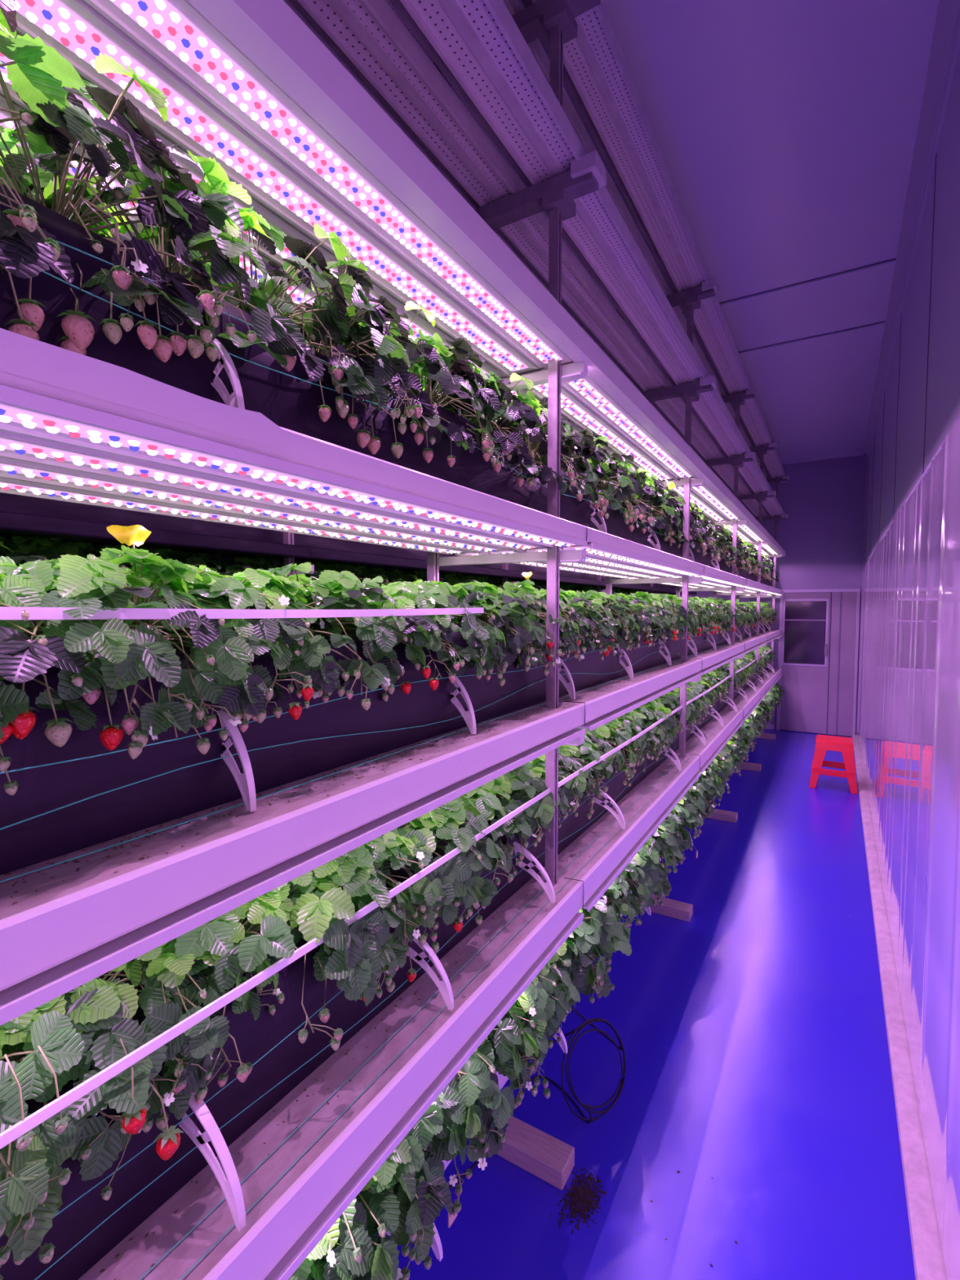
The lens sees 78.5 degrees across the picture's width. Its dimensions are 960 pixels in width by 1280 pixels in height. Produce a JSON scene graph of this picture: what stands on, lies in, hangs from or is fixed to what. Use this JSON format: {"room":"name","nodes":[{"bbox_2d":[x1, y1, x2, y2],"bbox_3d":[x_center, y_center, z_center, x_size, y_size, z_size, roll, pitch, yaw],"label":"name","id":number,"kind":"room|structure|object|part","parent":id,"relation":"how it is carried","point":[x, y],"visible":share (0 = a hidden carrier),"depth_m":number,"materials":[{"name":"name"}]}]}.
{"room":"indoor vertical farm","nodes":[
{"label":"indoor vertical farm","id":0,"kind":"room"},
{"bbox_2d":[288,0,939,460],"bbox_3d":[0.626,-2.129,3.253,2.980,0.100,10.800,2,4,31],"label":"ceiling","id":1,"kind":"structure","parent":0,"point":[784,131],"depth_m":2.51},
{"bbox_2d":[590,257,896,378],"bbox_3d":[1.246,-2.131,4.326,2.930,0.012,0.864,2,4,31],"label":"trim","id":2,"kind":"structure","parent":1,"relation":"attached to","point":[891,263],"depth_m":3.58,"materials":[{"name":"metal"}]},
{"bbox_2d":[396,728,915,1279],"bbox_3d":[0.626,1.466,3.448,2.980,0.100,10.800,2,4,31],"label":"floor","id":3,"kind":"structure","parent":0,"point":[770,994],"depth_m":1.94,"materials":[{"name":"blue paint"}]},
{"bbox_2d":[0,295,697,598],"bbox_3d":[0.068,-0.208,3.696,0.575,3.215,10.200,2,4,31],"label":"rack","id":4,"kind":"object","parent":3,"relation":"on","point":[20,515],"visible":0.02,"depth_m":1.92,"materials":[{"name":"plastic"}]},
{"bbox_2d":[0,535,122,566],"label":"plants","id":5,"kind":"object","parent":4,"relation":"on","point":[19,550],"depth_m":1.50,"materials":[{"name":"green plant"}]},
{"bbox_2d":[126,546,284,576],"label":"plants","id":6,"kind":"object","parent":4,"relation":"on","point":[228,566],"depth_m":1.91,"materials":[{"name":"green plant"}]},
{"bbox_2d":[304,561,426,586],"label":"plants","id":7,"kind":"object","parent":4,"relation":"on","point":[362,573],"depth_m":2.57,"materials":[{"name":"green plant"}]},
{"bbox_2d":[439,573,504,590],"label":"plants","id":8,"kind":"object","parent":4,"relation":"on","point":[497,582],"depth_m":3.15,"materials":[{"name":"green plant"}]},
{"bbox_2d":[559,584,605,593],"label":"plants","id":9,"kind":"object","parent":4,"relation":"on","point":[565,587],"depth_m":4.55,"materials":[{"name":"green plant"}]},
{"bbox_2d":[0,0,789,1279],"bbox_3d":[0.957,-0.178,3.157,0.575,3.215,10.200,2,4,31],"label":"rack","id":10,"kind":"object","parent":3,"relation":"on","point":[99,845],"visible":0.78,"depth_m":1.05,"materials":[{"name":"white metal"}]},
{"bbox_2d":[22,631,31,637],"label":"plants","id":11,"kind":"object","parent":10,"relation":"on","point":[25,633],"depth_m":0.76,"materials":[{"name":"green plant"}]},
{"bbox_2d":[0,124,75,199],"label":"plants","id":12,"kind":"object","parent":10,"relation":"on","point":[46,168],"depth_m":0.73,"materials":[{"name":"green plant"}]},
{"bbox_2d":[44,557,59,567],"label":"plants","id":13,"kind":"object","parent":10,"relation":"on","point":[53,562],"depth_m":0.82,"materials":[{"name":"green plant"}]},
{"bbox_2d":[87,203,133,242],"label":"plants","id":14,"kind":"object","parent":10,"relation":"on","point":[122,228],"depth_m":0.86,"materials":[{"name":"green plant"}]},
{"bbox_2d":[119,567,130,571],"label":"plants","id":15,"kind":"object","parent":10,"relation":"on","point":[125,569],"depth_m":0.88,"materials":[{"name":"green plant"}]},
{"bbox_2d":[106,524,151,548],"bbox_3d":[-0.544,-0.077,0.922,0.026,0.207,0.060,1,3,23],"label":"trap","id":16,"kind":"object","parent":10,"relation":"attached to","point":[136,535],"visible":0.85,"depth_m":0.91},
{"bbox_2d":[135,222,165,253],"label":"plants","id":17,"kind":"object","parent":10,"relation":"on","point":[140,228],"depth_m":0.84,"materials":[{"name":"green plant"}]},
{"bbox_2d":[166,630,177,634],"label":"plants","id":18,"kind":"object","parent":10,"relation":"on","point":[168,632],"depth_m":0.85,"materials":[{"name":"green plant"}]},
{"bbox_2d":[199,564,219,585],"label":"plants","id":19,"kind":"object","parent":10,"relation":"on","point":[202,566],"depth_m":0.97,"materials":[{"name":"green plant"}]},
{"bbox_2d":[0,262,462,1160],"bbox_3d":[-0.263,0.069,0.887,0.097,1.163,0.781,2,4,31],"label":"fruit","id":20,"kind":"object","parent":10,"relation":"attached to","point":[79,331],"visible":0.88,"depth_m":0.64,"materials":[{"name":"red plant"}]},
{"bbox_2d":[276,292,313,346],"label":"plants","id":21,"kind":"object","parent":10,"relation":"on","point":[290,298],"depth_m":1.11,"materials":[{"name":"green plant"}]},
{"bbox_2d":[288,573,308,583],"label":"plants","id":22,"kind":"object","parent":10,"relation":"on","point":[301,575],"depth_m":1.15,"materials":[{"name":"green plant"}]},
{"bbox_2d":[302,579,324,608],"label":"plants","id":23,"kind":"object","parent":10,"relation":"on","point":[310,599],"depth_m":1.14,"materials":[{"name":"green plant"}]},
{"bbox_2d":[371,575,382,582],"label":"plants","id":24,"kind":"object","parent":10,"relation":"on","point":[379,579],"depth_m":1.31,"materials":[{"name":"green plant"}]},
{"bbox_2d":[0,644,775,1279],"bbox_3d":[1.319,0.343,3.717,0.375,0.307,8.998,2,4,31],"label":"plants","id":25,"kind":"object","parent":10,"relation":"on","point":[83,1026],"visible":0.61,"depth_m":0.84,"materials":[{"name":"green plant"}]},
{"bbox_2d":[0,545,777,795],"bbox_3d":[1.313,-0.142,3.669,0.373,0.273,9.007,2,4,31],"label":"plants","id":26,"kind":"object","parent":10,"relation":"on","point":[216,670],"visible":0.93,"depth_m":0.83,"materials":[{"name":"green plant"}]},
{"bbox_2d":[0,0,778,582],"bbox_3d":[1.314,-0.670,3.663,0.399,0.357,8.994,2,4,31],"label":"plants","id":27,"kind":"object","parent":10,"relation":"on","point":[193,216],"visible":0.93,"depth_m":0.79,"materials":[{"name":"green plant"}]},
{"bbox_2d":[0,634,783,1025],"bbox_3d":[0.983,0.160,3.160,0.447,0.013,10.160,2,4,31],"label":"light","id":28,"kind":"object","parent":10,"relation":"attached to","point":[16,1000],"visible":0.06,"depth_m":0.68,"materials":[{"name":"white plastic"}]},
{"bbox_2d":[0,384,784,595],"bbox_3d":[0.983,-0.339,3.133,0.447,0.014,10.160,2,4,31],"label":"light","id":29,"kind":"object","parent":10,"relation":"attached to","point":[51,448],"visible":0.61,"depth_m":0.84,"materials":[{"name":"white plastic"}]},
{"bbox_2d":[0,0,786,556],"bbox_3d":[0.943,-0.845,3.130,0.542,0.057,10.200,2,4,31],"label":"light","id":30,"kind":"object","parent":10,"relation":"attached to","point":[248,86],"visible":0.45,"depth_m":0.90,"materials":[{"name":"white plastic"}]},
{"bbox_2d":[401,586,413,593],"label":"plants","id":31,"kind":"object","parent":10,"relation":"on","point":[403,589],"depth_m":1.31,"materials":[{"name":"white plant"}]},
{"bbox_2d":[412,579,422,591],"label":"plants","id":32,"kind":"object","parent":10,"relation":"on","point":[417,581],"depth_m":1.59,"materials":[{"name":"green plant"}]},
{"bbox_2d":[263,912,583,1279],"bbox_3d":[0.011,0.779,1.166,0.026,0.013,1.035,2,4,31],"label":"light","id":33,"kind":"object","parent":10,"relation":"attached to","point":[298,1252],"depth_m":0.94,"materials":[{"name":"white plastic"}]},
{"bbox_2d":[521,572,532,580],"bbox_3d":[0.170,-0.140,2.098,0.026,0.206,0.058,1,3,22],"label":"trap","id":34,"kind":"object","parent":10,"relation":"attached to","point":[526,575],"visible":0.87,"depth_m":2.08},
{"bbox_2d":[283,0,787,522],"bbox_3d":[0.957,-1.269,3.098,0.575,0.130,10.200,2,4,31],"label":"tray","id":35,"kind":"object","parent":10,"relation":"on","point":[478,46],"depth_m":1.49,"materials":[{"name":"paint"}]},
{"bbox_2d":[288,682,785,1279],"bbox_3d":[1.545,0.809,4.000,0.448,0.365,8.510,2,4,31],"label":"plants","id":36,"kind":"object","parent":10,"relation":"on","point":[403,1199],"visible":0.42,"depth_m":1.27,"materials":[{"name":"green plant"}]},
{"bbox_2d":[448,1199,457,1227],"bbox_3d":[-0.085,1.069,1.157,0.078,0.117,0.028,2,4,31],"label":"plant label","id":37,"kind":"object","parent":36,"relation":"part of","point":[451,1219],"visible":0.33,"depth_m":1.13,"materials":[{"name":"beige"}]},
{"bbox_2d":[565,590,576,593],"label":"plants","id":38,"kind":"object","parent":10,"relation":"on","point":[574,592],"depth_m":2.29,"materials":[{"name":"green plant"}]},
{"bbox_2d":[386,0,789,485],"bbox_3d":[0.957,-1.719,3.074,0.575,0.130,10.200,2,4,31],"label":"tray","id":39,"kind":"object","parent":10,"relation":"on","point":[597,77],"depth_m":2.13,"materials":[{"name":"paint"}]},
{"bbox_2d":[582,674,782,911],"bbox_3d":[2.038,0.598,4.502,0.026,0.013,6.742,2,4,31],"label":"beam","id":40,"kind":"structure","parent":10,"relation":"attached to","point":[590,903],"depth_m":2.25,"materials":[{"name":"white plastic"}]},
{"bbox_2d":[448,1007,625,1189],"bbox_3d":[0.151,1.329,1.735,0.304,0.366,0.726,2,4,37],"label":"cable coil","id":41,"kind":"object","parent":3,"relation":"on","point":[580,1026],"visible":0.87,"depth_m":1.87,"materials":[{"name":"black rubber"}]},
{"bbox_2d":[550,1096,746,1266],"bbox_3d":[0.369,1.521,1.462,0.460,0.003,1.323,2,4,31],"label":"soil","id":42,"kind":"object","parent":3,"relation":"on","point":[583,1200],"visible":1,"depth_m":1.59,"materials":[{"name":"black soil"}]},
{"bbox_2d":[808,734,857,794],"bbox_3d":[3.185,1.100,5.293,0.366,0.430,0.366,2,4,31],"label":"plastic stool","id":43,"kind":"object","parent":3,"relation":"on","point":[824,743],"visible":1,"depth_m":5.19,"materials":[{"name":"red plastic"}]},
{"bbox_3d":[3.024,1.132,5.255,0.131,0.371,0.131,2,4,31],"label":"leg","id":44,"kind":"part","parent":43,"relation":"part of","materials":[{"name":"red plastic"}]},
{"bbox_3d":[3.185,0.896,5.282,0.289,0.022,0.289,2,4,31],"label":"seat","id":45,"kind":"part","parent":43,"relation":"part of","materials":[{"name":"red plastic"}]},
{"bbox_3d":[3.224,1.138,5.134,0.131,0.371,0.131,2,4,31],"label":"leg","id":46,"kind":"part","parent":43,"relation":"part of","materials":[{"name":"red plastic"}]},
{"bbox_2d":[680,453,866,736],"bbox_3d":[3.453,-0.584,8.003,2.980,3.500,0.100,2,4,31],"label":"wall","id":47,"kind":"structure","parent":0,"point":[821,536],"depth_m":7.40,"materials":[{"name":"white paint"}]},
{"bbox_2d":[764,724,774,729],"bbox_3d":[3.022,1.123,8.291,2.040,0.060,0.012,2,4,31],"label":"baseboard","id":48,"kind":"structure","parent":47,"relation":"attached to","point":[770,726],"depth_m":7.79,"materials":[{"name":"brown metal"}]},
{"bbox_2d":[776,595,783,730],"bbox_3d":[3.918,0.285,7.679,0.040,1.800,0.050,2,4,31],"label":"frame","id":49,"kind":"object","parent":47,"relation":"attached to","point":[780,622],"visible":0.56,"depth_m":7.65,"materials":[{"name":"purple"}]},
{"bbox_2d":[711,450,863,471],"bbox_3d":[3.388,-2.304,7.861,2.920,0.050,0.050,2,4,31],"label":"trim","id":50,"kind":"structure","parent":47,"relation":"attached to","point":[857,453],"depth_m":7.31,"materials":[{"name":"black metal"}]},
{"bbox_2d":[781,588,860,736],"bbox_3d":[4.265,0.273,7.444,0.875,1.830,0.090,2,4,31],"label":"door","id":51,"kind":"structure","parent":47,"relation":"in","point":[803,642],"depth_m":7.37,"materials":[{"name":"silver metal"}]},
{"bbox_2d":[779,591,831,733],"bbox_3d":[4.165,0.288,7.535,0.530,1.790,0.030,2,4,31],"label":"door leaf","id":52,"kind":"structure","parent":51,"relation":"attached to","point":[804,703],"depth_m":7.53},
{"bbox_2d":[784,619,826,621],"bbox_3d":[4.140,-0.253,7.485,0.460,0.015,0.010,2,4,31],"label":"bar","id":53,"kind":"object","parent":51,"relation":"attached to","point":[784,620],"visible":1,"depth_m":7.44,"materials":[{"name":"white metal"}]},
{"bbox_3d":[4.275,-0.622,7.413,0.875,0.040,0.050,2,4,31],"label":"frame","id":54,"kind":"part","parent":51,"relation":"part of","materials":[{"name":"silver metal"}]},
{"bbox_3d":[4.333,0.127,7.366,0.025,0.150,0.040,2,4,31],"label":"handle","id":55,"kind":"part","parent":51,"relation":"part of","materials":[{"name":"silver metal"}]},
{"bbox_3d":[4.468,0.300,7.317,0.015,1.790,0.011,2,4,31],"label":"mullion","id":56,"kind":"part","parent":51,"relation":"part of","materials":[{"name":"white metal"}]},
{"bbox_2d":[851,591,860,737],"bbox_3d":[4.634,0.309,7.245,0.035,1.800,0.050,2,4,31],"label":"frame","id":57,"kind":"object","parent":47,"relation":"attached to","point":[858,596],"visible":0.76,"depth_m":7.22,"materials":[{"name":"purple"}]},
{"bbox_2d":[856,456,869,732],"bbox_3d":[4.680,-0.539,7.183,0.030,3.360,0.030,2,4,31],"label":"trim","id":58,"kind":"structure","parent":47,"relation":"attached to","point":[867,457],"depth_m":7.14,"materials":[{"name":"purple"}]},
{"bbox_2d":[865,46,959,563],"bbox_3d":[1.942,-0.288,2.553,0.100,3.500,10.800,2,4,31],"label":"wall","id":59,"kind":"structure","parent":0,"point":[943,397],"depth_m":2.40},
{"bbox_2d":[852,734,946,1279],"bbox_3d":[1.867,1.438,2.692,0.075,0.036,10.800,2,4,31],"label":"baseboard","id":60,"kind":"structure","parent":59,"relation":"attached to","point":[927,1255],"depth_m":1.92,"materials":[{"name":"concrete"}]},
{"bbox_2d":[870,153,936,555],"bbox_3d":[2.897,-1.363,4.169,0.003,1.250,4.355,2,4,31],"label":"trim","id":61,"kind":"structure","parent":59,"relation":"attached to","point":[935,153],"depth_m":2.33,"materials":[{"name":"purple"}]},
{"bbox_2d":[857,416,959,1279],"bbox_3d":[1.887,0.387,2.617,0.024,2.064,10.750,2,4,31],"label":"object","id":62,"kind":"structure","parent":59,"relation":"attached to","point":[908,721],"depth_m":1.93,"materials":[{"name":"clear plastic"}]},
{"bbox_2d":[863,0,959,461],"bbox_3d":[1.874,-1.971,2.503,0.060,0.135,10.800,2,4,31],"label":"trim","id":63,"kind":"structure","parent":59,"relation":"attached to","point":[945,45],"depth_m":2.47,"materials":[{"name":"silver metal"}]}
]}

